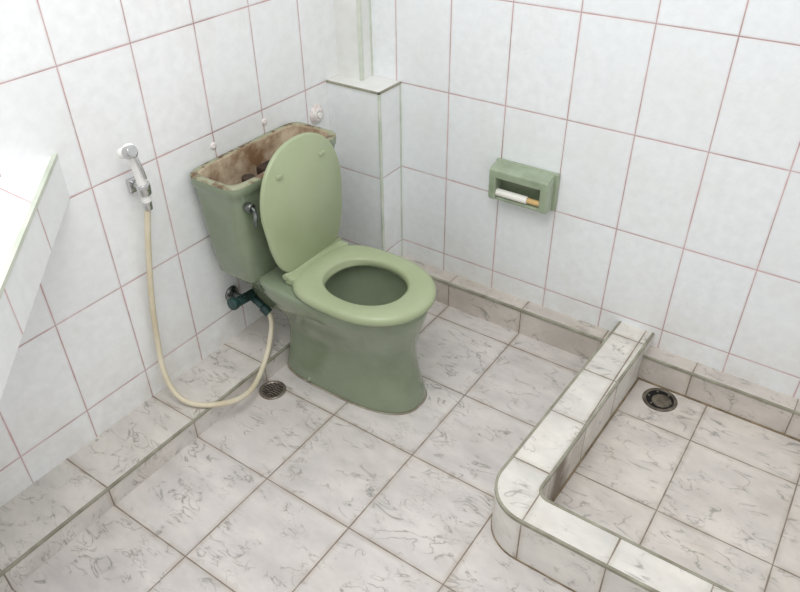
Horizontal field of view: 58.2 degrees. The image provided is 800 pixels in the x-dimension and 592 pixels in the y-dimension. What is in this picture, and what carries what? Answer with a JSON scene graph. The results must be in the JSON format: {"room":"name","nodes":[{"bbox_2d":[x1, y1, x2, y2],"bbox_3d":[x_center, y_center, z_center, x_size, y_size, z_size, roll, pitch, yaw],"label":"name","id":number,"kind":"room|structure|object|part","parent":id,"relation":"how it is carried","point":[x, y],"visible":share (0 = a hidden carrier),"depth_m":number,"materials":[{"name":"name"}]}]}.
{"room":"bathroom","nodes":[
{"label":"bathroom","id":0,"kind":"room"},
{"bbox_2d":[0,0,337,506],"bbox_3d":[-0.885,-0.557,1.440,0.100,2.400,2.550,22,42,28],"label":"wall","id":1,"kind":"structure","parent":0,"point":[81,81],"depth_m":1.89,"materials":[{"name":"tile"}]},
{"bbox_2d":[0,153,69,398],"bbox_3d":[-0.881,0.112,1.146,0.627,0.113,1.212,22,42,28],"label":"countertop","id":2,"kind":"structure","parent":1,"relation":"attached to","point":[34,198],"depth_m":1.41,"materials":[{"name":"tile"}]},
{"bbox_2d":[0,309,289,591],"bbox_3d":[-0.792,0.462,2.018,0.180,0.070,2.228,22,42,28],"label":"tiled ledge","id":3,"kind":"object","parent":1,"relation":"attached to","point":[32,514],"depth_m":2.00,"materials":[{"name":"tile"}]},
{"bbox_2d":[0,342,289,576],"bbox_3d":[-0.701,0.449,1.978,0.007,0.009,2.290,22,42,28],"label":"trim","id":4,"kind":"structure","parent":3,"relation":"attached to","point":[231,390],"depth_m":1.93,"materials":[{"name":"tile"}]},
{"bbox_2d":[117,143,273,407],"bbox_3d":[-0.526,-0.060,2.016,0.395,0.821,0.215,-23,41,-27],"label":"bidet sprayer","id":5,"kind":"object","parent":1,"relation":"attached to","point":[138,182],"visible":1,"depth_m":1.99,"materials":[{"name":"beige plastic"}]},
{"bbox_3d":[-0.687,-0.290,1.860,0.010,0.040,0.040,22,42,28],"label":"bracket plate","id":6,"kind":"part","parent":5,"relation":"part of","materials":[{"name":"silver metal"}]},
{"bbox_3d":[-0.659,-0.307,1.804,0.027,0.164,0.046,9,37,13],"label":"handle","id":7,"kind":"part","parent":5,"relation":"part of","materials":[{"name":"white plastic"}]},
{"bbox_2d":[210,142,215,149],"bbox_3d":[-0.531,-0.427,2.047,0.004,0.022,0.022,22,42,28],"label":"anchor","id":8,"kind":"object","parent":1,"relation":"attached to","point":[213,144],"visible":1,"depth_m":2.04,"materials":[{"name":"paint"}]},
{"bbox_2d":[262,118,266,124],"bbox_3d":[-0.412,-0.530,2.186,0.004,0.022,0.022,22,42,28],"label":"anchor","id":9,"kind":"object","parent":1,"relation":"attached to","point":[264,121],"visible":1,"depth_m":2.18,"materials":[{"name":"paint"}]},
{"bbox_2d":[310,104,322,124],"bbox_3d":[-0.270,-0.599,2.376,0.018,0.068,0.068,22,42,28],"label":"flange","id":10,"kind":"object","parent":1,"relation":"attached to","point":[316,113],"visible":1,"depth_m":2.37,"materials":[{"name":"paint"}]},
{"bbox_2d":[9,301,587,591],"bbox_3d":[0.199,0.886,1.576,2.700,0.120,2.550,22,42,28],"label":"floor","id":11,"kind":"structure","parent":0,"point":[308,488],"depth_m":1.95,"materials":[{"name":"tile"}]},
{"bbox_2d":[259,380,285,399],"bbox_3d":[-0.406,0.299,2.291,0.086,0.005,0.086,22,42,28],"label":"floor drain","id":12,"kind":"object","parent":11,"relation":"on","point":[270,390],"visible":1,"depth_m":2.29,"materials":[{"name":"metal"}]},
{"bbox_2d":[190,122,435,414],"bbox_3d":[-0.185,-0.088,2.156,0.684,0.785,0.460,22,42,28],"label":"toilet","id":13,"kind":"object","parent":11,"relation":"on","point":[271,204],"visible":1,"depth_m":2.10,"materials":[{"name":"green ceramic"}]},
{"bbox_2d":[225,285,271,315],"bbox_3d":[-0.476,-0.029,2.295,0.170,0.206,0.099,-14,38,-18],"label":"supply valve","id":14,"kind":"object","parent":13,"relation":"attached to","point":[234,299],"visible":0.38,"depth_m":2.30,"materials":[{"name":"green metal"}]},
{"bbox_3d":[-0.526,0.024,2.270,0.042,0.043,0.023,22,42,28],"label":"valve handle","id":15,"kind":"part","parent":14,"relation":"part of","materials":[{"name":"teal plastic"}]},
{"bbox_2d":[251,296,271,315],"bbox_3d":[-0.452,0.027,2.331,0.081,0.071,0.036,22,42,28],"label":"outlet","id":16,"kind":"object","parent":14,"relation":"attached to","point":[264,309],"depth_m":2.32,"materials":[{"name":"teal plastic"}]},
{"bbox_3d":[-0.396,-0.216,1.957,0.021,0.052,0.021,22,42,28],"label":"lever arm","id":17,"kind":"part","parent":13,"relation":"part of","materials":[{"name":"silver metal"}]},
{"bbox_3d":[-0.386,-0.280,2.187,0.200,0.340,0.460,22,42,28],"label":"tank","id":18,"kind":"part","parent":13,"relation":"part of","materials":[{"name":"green ceramic"}]},
{"bbox_3d":[-0.277,-0.275,2.068,0.053,0.376,0.340,22,42,28],"label":"lid","id":19,"kind":"part","parent":13,"relation":"part of","materials":[{"name":"plastic"}]},
{"bbox_3d":[-0.162,0.109,2.226,0.556,0.384,0.310,22,42,28],"label":"bowl","id":20,"kind":"part","parent":13,"relation":"part of","materials":[{"name":"green ceramic"}]},
{"bbox_2d":[491,321,733,591],"bbox_3d":[1.043,0.584,1.747,1.466,0.152,0.872,22,42,28],"label":"shower curb","id":21,"kind":"object","parent":11,"relation":"on","point":[577,553],"visible":1,"depth_m":1.77,"materials":[{"name":"tile"}]},
{"bbox_2d":[554,380,799,591],"bbox_3d":[1.099,0.654,1.775,1.354,0.004,0.718,22,42,28],"label":"floor","id":22,"kind":"structure","parent":11,"relation":"on","point":[714,493],"depth_m":1.95,"materials":[{"name":"tile"}]},
{"bbox_2d":[642,388,677,411],"bbox_3d":[0.808,0.321,2.233,0.106,0.004,0.106,22,42,28],"label":"floor drain","id":23,"kind":"object","parent":22,"relation":"on","point":[658,399],"visible":1,"depth_m":2.23,"materials":[{"name":"black metal"}]},
{"bbox_2d":[371,0,799,399],"bbox_3d":[0.921,-0.716,1.626,2.600,2.400,0.100,22,42,28],"label":"wall","id":24,"kind":"structure","parent":0,"point":[670,129],"depth_m":2.07,"materials":[{"name":"tile"}]},
{"bbox_2d":[356,0,363,80],"bbox_3d":[-0.133,-1.367,1.887,0.012,1.628,0.014,22,42,28],"label":"strip","id":25,"kind":"object","parent":24,"relation":"attached to","point":[358,2],"visible":1,"depth_m":2.28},
{"bbox_2d":[327,0,400,256],"bbox_3d":[-0.124,-1.050,2.107,0.213,2.400,0.122,22,42,28],"label":"pipe boxing","id":26,"kind":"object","parent":24,"relation":"attached to","point":[353,115],"depth_m":2.43,"materials":[{"name":"tile"}]},
{"bbox_2d":[327,75,400,95],"bbox_3d":[-0.120,-0.700,2.358,0.215,0.010,0.124,22,42,28],"label":"ledge cap","id":27,"kind":"object","parent":26,"relation":"on","point":[373,83],"depth_m":2.34,"materials":[{"name":"tile"}]},
{"bbox_2d":[326,80,400,94],"bbox_3d":[-0.119,-0.702,2.357,0.216,0.008,0.125,22,42,28],"label":"cap edge","id":28,"kind":"object","parent":27,"relation":"on","point":[327,81],"visible":1,"depth_m":2.31,"materials":[{"name":"tile"}]},
{"bbox_2d":[369,0,372,75],"bbox_3d":[-0.102,-1.393,1.921,0.004,1.628,0.008,22,42,28],"label":"strip","id":29,"kind":"object","parent":24,"relation":"attached to","point":[369,0],"visible":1,"depth_m":2.32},
{"bbox_2d":[377,95,384,250],"bbox_3d":[-0.062,-0.354,2.477,0.008,0.697,0.011,22,42,28],"label":"strip","id":30,"kind":"object","parent":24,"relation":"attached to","point":[378,96],"visible":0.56,"depth_m":2.42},
{"bbox_2d":[399,85,402,255],"bbox_3d":[0.004,-0.422,2.545,0.004,0.666,0.008,22,42,28],"label":"strip","id":31,"kind":"object","parent":24,"relation":"attached to","point":[400,85],"visible":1,"depth_m":2.52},
{"bbox_2d":[401,256,610,359],"bbox_3d":[0.338,0.037,2.558,0.837,0.100,0.060,22,42,28],"label":"baseboard","id":32,"kind":"structure","parent":24,"relation":"attached to","point":[582,346],"depth_m":2.49,"materials":[{"name":"tile"}]},
{"bbox_2d":[430,275,604,341],"bbox_3d":[0.321,0.013,2.512,0.837,0.010,0.009,22,42,28],"label":"trim","id":33,"kind":"structure","parent":24,"relation":"attached to","point":[596,338],"depth_m":2.46,"materials":[{"name":"tile"}]},
{"bbox_2d":[488,158,559,213],"bbox_3d":[0.382,-0.339,2.241,0.215,0.125,0.064,22,42,28],"label":"toilet paper holder","id":34,"kind":"object","parent":24,"relation":"attached to","point":[526,186],"visible":1,"depth_m":2.22,"materials":[{"name":"green ceramic"}]},
{"bbox_2d":[489,160,554,190],"bbox_3d":[0.377,-0.372,2.217,0.199,0.038,0.059,22,42,28],"label":"hood","id":35,"kind":"object","parent":34,"relation":"attached to","point":[507,170],"depth_m":2.20,"materials":[{"name":"green ceramic"}]},
{"bbox_2d":[638,346,799,438],"bbox_3d":[1.329,0.429,2.000,1.330,0.100,0.060,22,42,28],"label":"baseboard","id":36,"kind":"structure","parent":24,"relation":"attached to","point":[775,418],"depth_m":2.17,"materials":[{"name":"tile"}]},
{"bbox_2d":[639,378,799,441],"bbox_3d":[1.314,0.480,2.003,1.325,0.005,0.006,22,42,28],"label":"trim","id":37,"kind":"structure","parent":24,"relation":"attached to","point":[644,380],"depth_m":2.19,"materials":[{"name":"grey tile"}]},
{"bbox_2d":[643,355,799,415],"bbox_3d":[1.312,0.405,1.952,1.330,0.009,0.007,22,42,28],"label":"trim","id":38,"kind":"structure","parent":24,"relation":"attached to","point":[644,356],"depth_m":2.14,"materials":[{"name":"tile"}]}
]}

